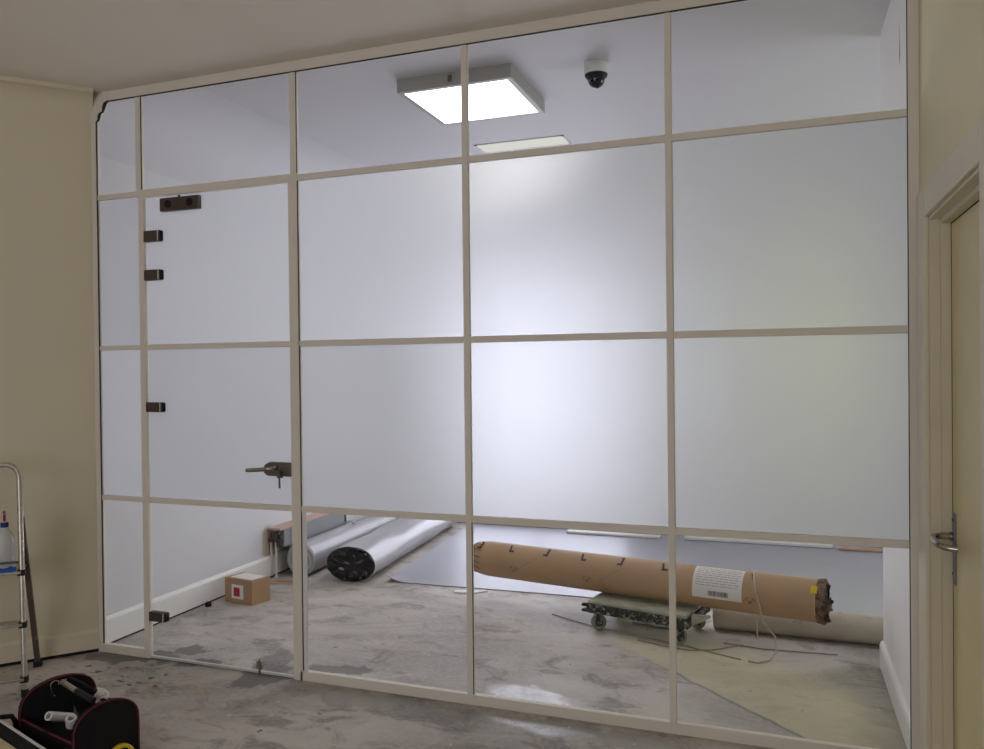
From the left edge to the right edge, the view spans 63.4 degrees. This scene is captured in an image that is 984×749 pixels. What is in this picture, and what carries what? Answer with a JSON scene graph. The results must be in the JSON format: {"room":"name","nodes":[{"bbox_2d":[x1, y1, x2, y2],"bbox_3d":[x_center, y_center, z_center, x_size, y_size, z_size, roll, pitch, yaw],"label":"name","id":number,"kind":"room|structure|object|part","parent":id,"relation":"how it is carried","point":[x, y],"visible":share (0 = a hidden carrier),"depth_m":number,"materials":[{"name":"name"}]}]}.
{"room":"office under renovation","nodes":[
{"label":"office under renovation","id":0,"kind":"room"},
{"bbox_2d":[0,114,97,641],"bbox_3d":[-3.091,0.009,3.777,2.228,2.950,0.198,-1,1,-30],"label":"wall","id":1,"kind":"structure","parent":0,"point":[47,369],"depth_m":4.12,"materials":[{"name":"beige paint"}]},
{"bbox_2d":[0,75,92,124],"bbox_3d":[-3.055,-1.385,3.644,2.200,0.160,0.110,-1,1,-28],"label":"crown molding","id":2,"kind":"structure","parent":1,"relation":"attached to","point":[22,97],"depth_m":4.08,"materials":[{"name":"beige paint"}]},
{"bbox_2d":[0,627,99,666],"bbox_3d":[-3.005,1.421,3.732,2.096,0.125,0.018,-1,1,-28],"label":"baseboard","id":3,"kind":"structure","parent":1,"relation":"attached to","point":[71,643],"depth_m":4.13,"materials":[{"name":"beige paint"}]},
{"bbox_2d":[100,157,363,615],"bbox_3d":[-1.583,-0.088,6.221,0.300,3.070,4.140,0,1,20],"label":"wall","id":4,"kind":"structure","parent":0,"point":[191,544],"depth_m":4.79,"materials":[{"name":"white paint"}]},
{"bbox_2d":[107,547,290,642],"bbox_3d":[-1.462,1.369,6.057,0.018,0.155,3.800,0,1,20],"label":"baseboard","id":5,"kind":"structure","parent":4,"relation":"attached to","point":[124,623],"depth_m":4.89,"materials":[{"name":"white wood"}]},
{"bbox_2d":[99,88,366,191],"bbox_3d":[-1.301,-1.414,5.970,0.420,0.420,3.790,0,1,20],"label":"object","id":6,"kind":"structure","parent":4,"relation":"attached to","point":[193,136],"depth_m":4.90,"materials":[{"name":"paint"}]},
{"bbox_2d":[268,514,351,577],"bbox_3d":[-1.374,1.275,6.181,0.122,0.340,1.065,0,1,20],"label":"wall heater","id":7,"kind":"object","parent":4,"relation":"attached to","point":[283,538],"visible":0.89,"depth_m":6.02,"materials":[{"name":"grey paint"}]},
{"bbox_2d":[268,513,328,530],"bbox_3d":[-1.422,1.098,6.034,0.110,0.015,0.770,0,1,20],"label":"board","id":8,"kind":"object","parent":7,"relation":"on","point":[282,526],"visible":0.49,"depth_m":5.84,"materials":[{"name":"brown wood"}]},
{"bbox_3d":[-1.389,1.168,6.137,0.105,0.125,0.875,0,1,20],"label":"casing","id":9,"kind":"part","parent":7,"relation":"part of","materials":[{"name":"grey paint"}]},
{"bbox_3d":[-1.343,1.238,6.236,0.102,0.016,0.940,0,1,20],"label":"rail","id":10,"kind":"part","parent":7,"relation":"part of","materials":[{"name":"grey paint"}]},
{"bbox_3d":[-1.327,1.164,6.149,0.004,0.098,0.790,0,1,20],"label":"panel","id":11,"kind":"part","parent":7,"relation":"part of","materials":[{"name":"grey paint"}]},
{"bbox_2d":[0,0,657,92],"bbox_3d":[-2.170,-1.653,1.112,6.375,0.400,5.930,0,1,20],"label":"ceiling","id":12,"kind":"structure","parent":0,"point":[99,45],"depth_m":3.43,"materials":[{"name":"paint"}]},
{"bbox_2d":[0,522,906,748],"bbox_3d":[-0.347,1.525,2.668,8.700,0.120,10.020,0,1,20],"label":"floor","id":13,"kind":"structure","parent":0,"point":[380,627],"depth_m":3.83,"materials":[{"name":"concrete"}]},
{"bbox_2d":[0,462,42,697],"bbox_3d":[-2.415,0.947,3.751,0.456,1.065,0.450,-1,1,-22],"label":"stepladder","id":14,"kind":"object","parent":13,"relation":"on","point":[22,565],"visible":0.96,"depth_m":3.73,"materials":[{"name":"metal"}]},
{"bbox_2d":[0,508,14,568],"bbox_3d":[-2.287,0.772,3.738,0.080,0.284,0.080,0,1,20],"label":"spray bottle","id":15,"kind":"object","parent":14,"relation":"on","point":[7,542],"visible":0.99,"depth_m":3.72,"materials":[{"name":"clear plastic"}]},
{"bbox_2d":[0,566,15,572],"bbox_3d":[-2.267,0.903,3.682,0.110,0.020,0.045,-1,1,-23],"label":"cloth","id":16,"kind":"object","parent":14,"relation":"on","point":[9,569],"visible":1,"depth_m":3.68,"materials":[{"name":"blue fabric"}]},
{"bbox_3d":[-2.383,0.878,3.645,0.400,0.012,0.012,-1,1,-23],"label":"tray rail","id":17,"kind":"part","parent":14,"relation":"part of","materials":[{"name":"metal"}]},
{"bbox_3d":[-2.358,0.941,3.638,0.425,1.053,0.190,-1,1,-23],"label":"frame","id":18,"kind":"part","parent":14,"relation":"part of","materials":[{"name":"metal"}]},
{"bbox_3d":[-2.261,1.069,3.896,0.026,0.797,0.289,-1,1,-17],"label":"leg","id":19,"kind":"part","parent":14,"relation":"part of","materials":[{"name":"grey metal"}]},
{"bbox_2d":[0,719,45,748],"bbox_3d":[-1.931,1.396,2.879,0.880,0.168,0.322,0,1,38],"label":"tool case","id":20,"kind":"object","parent":13,"relation":"on","point":[10,737],"visible":1,"depth_m":2.86,"materials":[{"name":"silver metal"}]},
{"bbox_3d":[-1.945,1.323,2.862,0.820,0.018,0.240,0,1,38],"label":"lid","id":21,"kind":"part","parent":20,"relation":"part of","materials":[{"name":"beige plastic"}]},
{"bbox_2d":[18,673,139,748],"bbox_3d":[-1.576,1.337,3.056,0.413,0.275,0.295,0,1,38],"label":"tool bag","id":22,"kind":"object","parent":13,"relation":"on","point":[108,723],"visible":0.98,"depth_m":3.01,"materials":[{"name":"black fabric"}]},
{"bbox_2d":[0,714,18,730],"bbox_3d":[-1.875,1.346,3.034,0.130,0.104,0.023,-1,1,-31],"label":"strap","id":23,"kind":"object","parent":22,"relation":"attached to","point":[12,717],"visible":0.71,"depth_m":3.05,"materials":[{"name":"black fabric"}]},
{"bbox_2d":[50,680,59,696],"bbox_3d":[-1.728,1.241,3.148,0.006,0.065,0.037,0,1,38],"label":"wire hook","id":24,"kind":"object","parent":22,"relation":"in","point":[54,680],"visible":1,"depth_m":3.14,"materials":[{"name":"silver metal"}]},
{"bbox_3d":[-1.730,1.339,3.176,0.022,0.272,0.290,0,1,38],"label":"panel","id":25,"kind":"part","parent":22,"relation":"part of","materials":[{"name":"black fabric"}]},
{"bbox_2d":[44,711,73,721],"bbox_3d":[-1.635,1.298,3.022,0.033,0.084,0.129,0,1,18],"label":"pipe","id":26,"kind":"object","parent":22,"relation":"in","point":[50,715],"visible":0.7,"depth_m":2.99,"materials":[{"name":"white plastic"}]},
{"bbox_2d":[65,714,76,728],"bbox_3d":[-1.575,1.300,2.982,0.040,0.052,0.051,-1,1,-22],"label":"pipe","id":27,"kind":"object","parent":22,"relation":"in","point":[70,719],"visible":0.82,"depth_m":2.97,"materials":[{"name":"white plastic"}]},
{"bbox_2d":[58,679,95,703],"bbox_3d":[-1.620,1.237,3.106,0.229,0.050,0.037,0,1,35],"label":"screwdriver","id":28,"kind":"object","parent":22,"relation":"on","point":[63,682],"visible":1,"depth_m":3.08,"materials":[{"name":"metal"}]},
{"bbox_3d":[-1.541,1.244,3.103,0.375,0.064,0.044,0,1,36],"label":"carry handle","id":29,"kind":"part","parent":22,"relation":"part of","materials":[{"name":"black fabric"}]},
{"bbox_2d":[94,687,108,702],"bbox_3d":[-1.525,1.296,3.113,0.054,0.146,0.053,-1,0,0],"label":"crumpled bag","id":30,"kind":"object","parent":22,"relation":"on","point":[101,693],"visible":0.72,"depth_m":3.10,"materials":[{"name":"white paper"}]},
{"bbox_3d":[-1.424,1.338,2.938,0.022,0.272,0.242,0,1,38],"label":"panel","id":31,"kind":"part","parent":22,"relation":"part of","materials":[{"name":"black fabric"}]},
{"bbox_2d":[112,743,133,748],"bbox_3d":[-1.376,1.421,2.952,0.024,0.102,0.102,0,1,38],"label":"coil","id":32,"kind":"object","parent":13,"relation":"on","point":[121,745],"visible":1,"depth_m":2.95,"materials":[{"name":"yellow plastic"}]},
{"bbox_2d":[205,601,211,606],"bbox_3d":[-1.786,1.446,5.016,0.040,0.028,0.039,0,1,20],"label":"cap","id":33,"kind":"object","parent":13,"relation":"on","point":[208,603],"visible":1,"depth_m":5.00,"materials":[{"name":"black plastic"}]},
{"bbox_2d":[225,572,269,605],"bbox_3d":[-1.575,1.378,5.132,0.248,0.157,0.151,0,1,28],"label":"cardboard box","id":34,"kind":"object","parent":13,"relation":"on","point":[246,588],"visible":1,"depth_m":5.08,"materials":[{"name":"brown cardboard"}]},
{"bbox_2d":[270,579,308,583],"bbox_3d":[-1.425,1.446,5.559,0.285,0.011,0.092,-1,0,0],"label":"scrap","id":35,"kind":"object","parent":13,"relation":"on","point":[278,581],"visible":0.61,"depth_m":5.55,"materials":[{"name":"brown wood"}]},
{"bbox_2d":[287,516,398,574],"bbox_3d":[-1.077,1.318,6.669,0.231,0.234,1.989,0,1,17],"label":"roll","id":36,"kind":"object","parent":13,"relation":"on","point":[319,547],"visible":0.34,"depth_m":6.03,"materials":[{"name":"silver metal"}]},
{"bbox_2d":[327,518,456,581],"bbox_3d":[-0.741,1.316,6.507,0.390,0.255,2.032,0,1,15],"label":"roll","id":37,"kind":"object","parent":13,"relation":"on","point":[356,560],"visible":0.91,"depth_m":5.78,"materials":[{"name":"silver metal"}]},
{"bbox_2d":[454,590,487,593],"bbox_3d":[-0.141,1.435,5.263,0.223,0.008,0.069,-1,0,5],"label":"vinyl offcut","id":38,"kind":"object","parent":13,"relation":"on","point":[455,591],"visible":0.75,"depth_m":5.26,"materials":[{"name":"white plastic"}]},
{"bbox_2d":[387,524,882,615],"bbox_3d":[1.686,1.392,5.762,4.780,0.046,2.055,0,1,20],"label":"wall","id":39,"kind":"structure","parent":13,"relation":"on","point":[855,578],"depth_m":6.05,"materials":[{"name":"white paint"}]},
{"bbox_2d":[566,529,660,538],"bbox_3d":[1.060,1.395,6.969,0.820,0.017,0.090,0,1,20],"label":"plank","id":40,"kind":"object","parent":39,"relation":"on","point":[606,533],"visible":1,"depth_m":6.94,"materials":[{"name":"white wood"}]},
{"bbox_2d":[684,536,832,547],"bbox_3d":[2.187,1.384,6.588,1.160,0.021,0.060,0,1,19],"label":"plank","id":41,"kind":"object","parent":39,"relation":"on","point":[801,544],"visible":0.98,"depth_m":6.56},
{"bbox_2d":[838,547,882,551],"bbox_3d":[3.033,1.381,6.250,0.580,0.015,0.060,0,1,18],"label":"timber offcut","id":42,"kind":"object","parent":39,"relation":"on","point":[839,548],"visible":0.56,"depth_m":6.28,"materials":[{"name":"brown wood"}]},
{"bbox_2d":[581,592,710,644],"bbox_3d":[0.906,1.351,4.472,0.715,0.168,0.384,0,1,33],"label":"dolly","id":43,"kind":"object","parent":13,"relation":"on","point":[651,611],"visible":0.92,"depth_m":4.37,"materials":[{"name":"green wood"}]},
{"bbox_3d":[0.880,1.312,4.492,0.590,0.051,0.378,0,1,33],"label":"frame","id":44,"kind":"part","parent":43,"relation":"part of","materials":[{"name":"metal"}]},
{"bbox_2d":[474,541,833,624],"bbox_3d":[0.801,1.152,4.541,2.146,0.233,0.227,0,1,31],"label":"roll","id":45,"kind":"object","parent":43,"relation":"on","point":[782,596],"visible":0.98,"depth_m":4.37,"materials":[{"name":"cardboard"}]},
{"bbox_2d":[748,570,776,663],"bbox_3d":[1.398,1.234,4.112,0.136,0.398,0.369,0,1,20],"label":"strap","id":46,"kind":"object","parent":45,"relation":"on","point":[765,624],"visible":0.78,"depth_m":4.05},
{"bbox_2d":[552,614,740,659],"bbox_3d":[0.797,1.434,4.377,1.178,0.005,0.036,0,1,41],"label":"strap","id":47,"kind":"object","parent":13,"relation":"on","point":[552,614],"visible":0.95,"depth_m":4.33,"materials":[{"name":"black plastic"}]},
{"bbox_2d":[630,620,667,626],"bbox_3d":[0.935,1.421,4.596,0.291,0.022,0.139,0,1,31],"label":"plastic wrap","id":48,"kind":"object","parent":13,"relation":"on","point":[630,620],"visible":0.13,"depth_m":4.54,"materials":[{"name":"plastic"}]},
{"bbox_2d":[637,640,742,650],"bbox_3d":[1.047,1.432,4.199,0.551,0.006,0.121,-1,1,10],"label":"strap","id":49,"kind":"object","parent":13,"relation":"on","point":[637,640],"visible":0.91,"depth_m":4.17,"materials":[{"name":"black plastic"}]},
{"bbox_2d":[723,642,837,654],"bbox_3d":[1.491,1.428,4.134,0.561,0.005,0.036,0,1,20],"label":"strap","id":50,"kind":"object","parent":13,"relation":"on","point":[723,642],"visible":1,"depth_m":4.12,"materials":[{"name":"plastic"}]},
{"bbox_2d":[712,608,883,644],"bbox_3d":[2.057,1.349,4.202,1.720,0.150,0.149,0,1,21],"label":"roll","id":51,"kind":"object","parent":13,"relation":"on","point":[843,626],"visible":0.55,"depth_m":4.26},
{"bbox_2d":[90,0,919,748],"bbox_3d":[-0.271,-0.019,3.564,3.895,2.950,0.037,0,1,20],"label":"glass wall","id":52,"kind":"structure","parent":0,"point":[708,333],"depth_m":3.32,"materials":[{"name":"glass"}]},
{"bbox_3d":[-2.084,0.013,4.222,0.032,2.913,0.026,0,1,20],"label":"frame post","id":53,"kind":"part","parent":52,"relation":"part of","materials":[{"name":"beige metal"}]},
{"bbox_3d":[-1.925,1.446,4.184,0.274,0.044,0.028,0,1,20],"label":"rail","id":54,"kind":"part","parent":52,"relation":"part of","materials":[{"name":"white metal"}]},
{"bbox_3d":[-1.820,-1.198,4.113,0.033,0.496,0.024,0,1,20],"label":"frame post","id":55,"kind":"part","parent":52,"relation":"part of","materials":[{"name":"beige metal"}]},
{"bbox_3d":[-1.792,0.278,4.122,0.034,2.379,0.026,0,1,20],"label":"frame post","id":56,"kind":"part","parent":52,"relation":"part of","materials":[{"name":"beige metal"}]},
{"bbox_2d":[143,184,293,677],"bbox_3d":[-1.377,0.276,3.941,0.869,2.371,0.092,0,1,20],"label":"door","id":57,"kind":"structure","parent":52,"relation":"in","point":[216,275],"depth_m":3.96,"materials":[{"name":"clear glass"}]},
{"bbox_3d":[-1.644,-0.864,4.029,0.040,0.039,0.010,0,1,20],"label":"fixing knob","id":58,"kind":"part","parent":57,"relation":"part of","materials":[{"name":"black metal"}]},
{"bbox_3d":[-1.518,-0.865,3.983,0.040,0.039,0.010,0,1,20],"label":"fixing knob","id":59,"kind":"part","parent":57,"relation":"part of","materials":[{"name":"black metal"}]},
{"bbox_3d":[-1.375,-0.526,3.960,0.868,0.765,0.008,0,1,20],"label":"glass pane","id":60,"kind":"part","parent":57,"relation":"part of","materials":[{"name":"glass"}]},
{"bbox_3d":[-1.107,0.455,3.828,0.154,0.032,0.058,0,1,20],"label":"lever handle","id":61,"kind":"part","parent":57,"relation":"part of","materials":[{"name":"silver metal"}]},
{"bbox_3d":[-0.944,-1.204,3.796,0.034,0.496,0.024,0,1,20],"label":"frame post","id":62,"kind":"part","parent":52,"relation":"part of","materials":[{"name":"beige metal"}]},
{"bbox_3d":[-0.933,0.271,3.811,0.049,2.379,0.030,0,1,20],"label":"frame post","id":63,"kind":"part","parent":52,"relation":"part of","materials":[{"name":"beige metal"}]},
{"bbox_3d":[-0.290,-1.470,3.556,3.845,0.049,0.028,0,1,20],"label":"rail","id":64,"kind":"part","parent":52,"relation":"part of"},
{"bbox_3d":[-0.106,-0.002,3.508,0.028,2.913,0.024,0,1,20],"label":"frame post","id":65,"kind":"part","parent":52,"relation":"part of","materials":[{"name":"beige metal"}]},
{"bbox_3d":[0.316,1.429,3.373,2.608,0.044,0.028,0,1,20],"label":"rail","id":66,"kind":"part","parent":52,"relation":"part of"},
{"bbox_3d":[0.720,-0.008,3.209,0.026,2.913,0.024,0,1,20],"label":"frame post","id":67,"kind":"part","parent":52,"relation":"part of","materials":[{"name":"beige metal"}]},
{"bbox_3d":[1.544,-0.033,2.910,0.037,2.950,0.028,0,1,20],"label":"frame post","id":68,"kind":"part","parent":52,"relation":"part of","materials":[{"name":"beige metal"}]},
{"bbox_2d":[204,0,890,166],"bbox_3d":[1.473,-1.786,5.121,6.900,0.280,4.090,0,1,20],"label":"ceiling","id":69,"kind":"structure","parent":0,"point":[754,62],"depth_m":4.44,"materials":[{"name":"paint"}]},
{"bbox_2d":[397,63,544,125],"bbox_3d":[-0.106,-1.589,4.560,0.660,0.072,0.643,0,1,20],"label":"ceiling light","id":70,"kind":"object","parent":69,"relation":"attached to","point":[497,91],"visible":1,"depth_m":4.43,"materials":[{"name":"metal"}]},
{"bbox_2d":[405,80,537,122],"bbox_3d":[-0.104,-1.558,4.564,0.600,0.006,0.575,0,1,20],"label":"diffuser","id":71,"kind":"object","parent":70,"relation":"attached to","point":[491,99],"depth_m":4.54,"materials":[{"name":"white plastic"}]},
{"bbox_2d":[474,135,570,152],"bbox_3d":[0.218,-1.635,5.660,0.650,0.006,0.217,0,1,20],"label":"ceiling panel","id":72,"kind":"object","parent":69,"relation":"attached to","point":[560,139],"visible":1,"depth_m":5.65,"materials":[{"name":"white plastic"}]},
{"bbox_2d":[584,60,608,88],"bbox_3d":[0.547,-1.566,4.179,0.128,0.130,0.128,0,1,20],"label":"dome camera","id":73,"kind":"object","parent":69,"relation":"attached to","point":[595,71],"visible":1,"depth_m":4.14,"materials":[{"name":"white plastic"}]},
{"bbox_2d":[880,0,983,709],"bbox_3d":[0.828,-0.066,0.686,0.160,3.070,6.730,0,1,20],"label":"wall","id":74,"kind":"structure","parent":0,"point":[951,32],"depth_m":2.69,"materials":[{"name":"beige paint"}]},
{"bbox_2d":[879,641,910,748],"bbox_3d":[1.736,1.371,3.428,0.018,0.130,0.990,0,1,20],"label":"baseboard","id":75,"kind":"structure","parent":74,"relation":"attached to","point":[899,703],"depth_m":3.36,"materials":[{"name":"white wood"}]},
{"bbox_2d":[917,113,983,748],"bbox_3d":[1.427,0.405,2.345,0.158,2.087,1.057,0,1,20],"label":"door","id":76,"kind":"structure","parent":74,"relation":"in","point":[950,240],"depth_m":2.64,"materials":[{"name":"beige wood"}]},
{"bbox_3d":[1.480,0.546,2.606,0.077,0.040,0.159,0,1,20],"label":"lever handle","id":77,"kind":"part","parent":76,"relation":"part of","materials":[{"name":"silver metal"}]},
{"bbox_3d":[1.535,0.578,2.643,0.004,0.237,0.048,0,1,20],"label":"handle plate","id":78,"kind":"part","parent":76,"relation":"part of","materials":[{"name":"silver metal"}]},
{"bbox_3d":[2.146,-0.134,6.887,6.860,3.070,0.250,0,1,20],"label":"wall","id":79,"kind":"structure","parent":0,"visible":0},
{"bbox_2d":[461,522,882,547],"bbox_3d":[2.116,1.348,6.774,6.260,0.110,0.018,0,1,20],"label":"baseboard","id":80,"kind":"structure","parent":79,"relation":"attached to","point":[461,522],"depth_m":7.07,"materials":[{"name":"white wood"}]}
]}

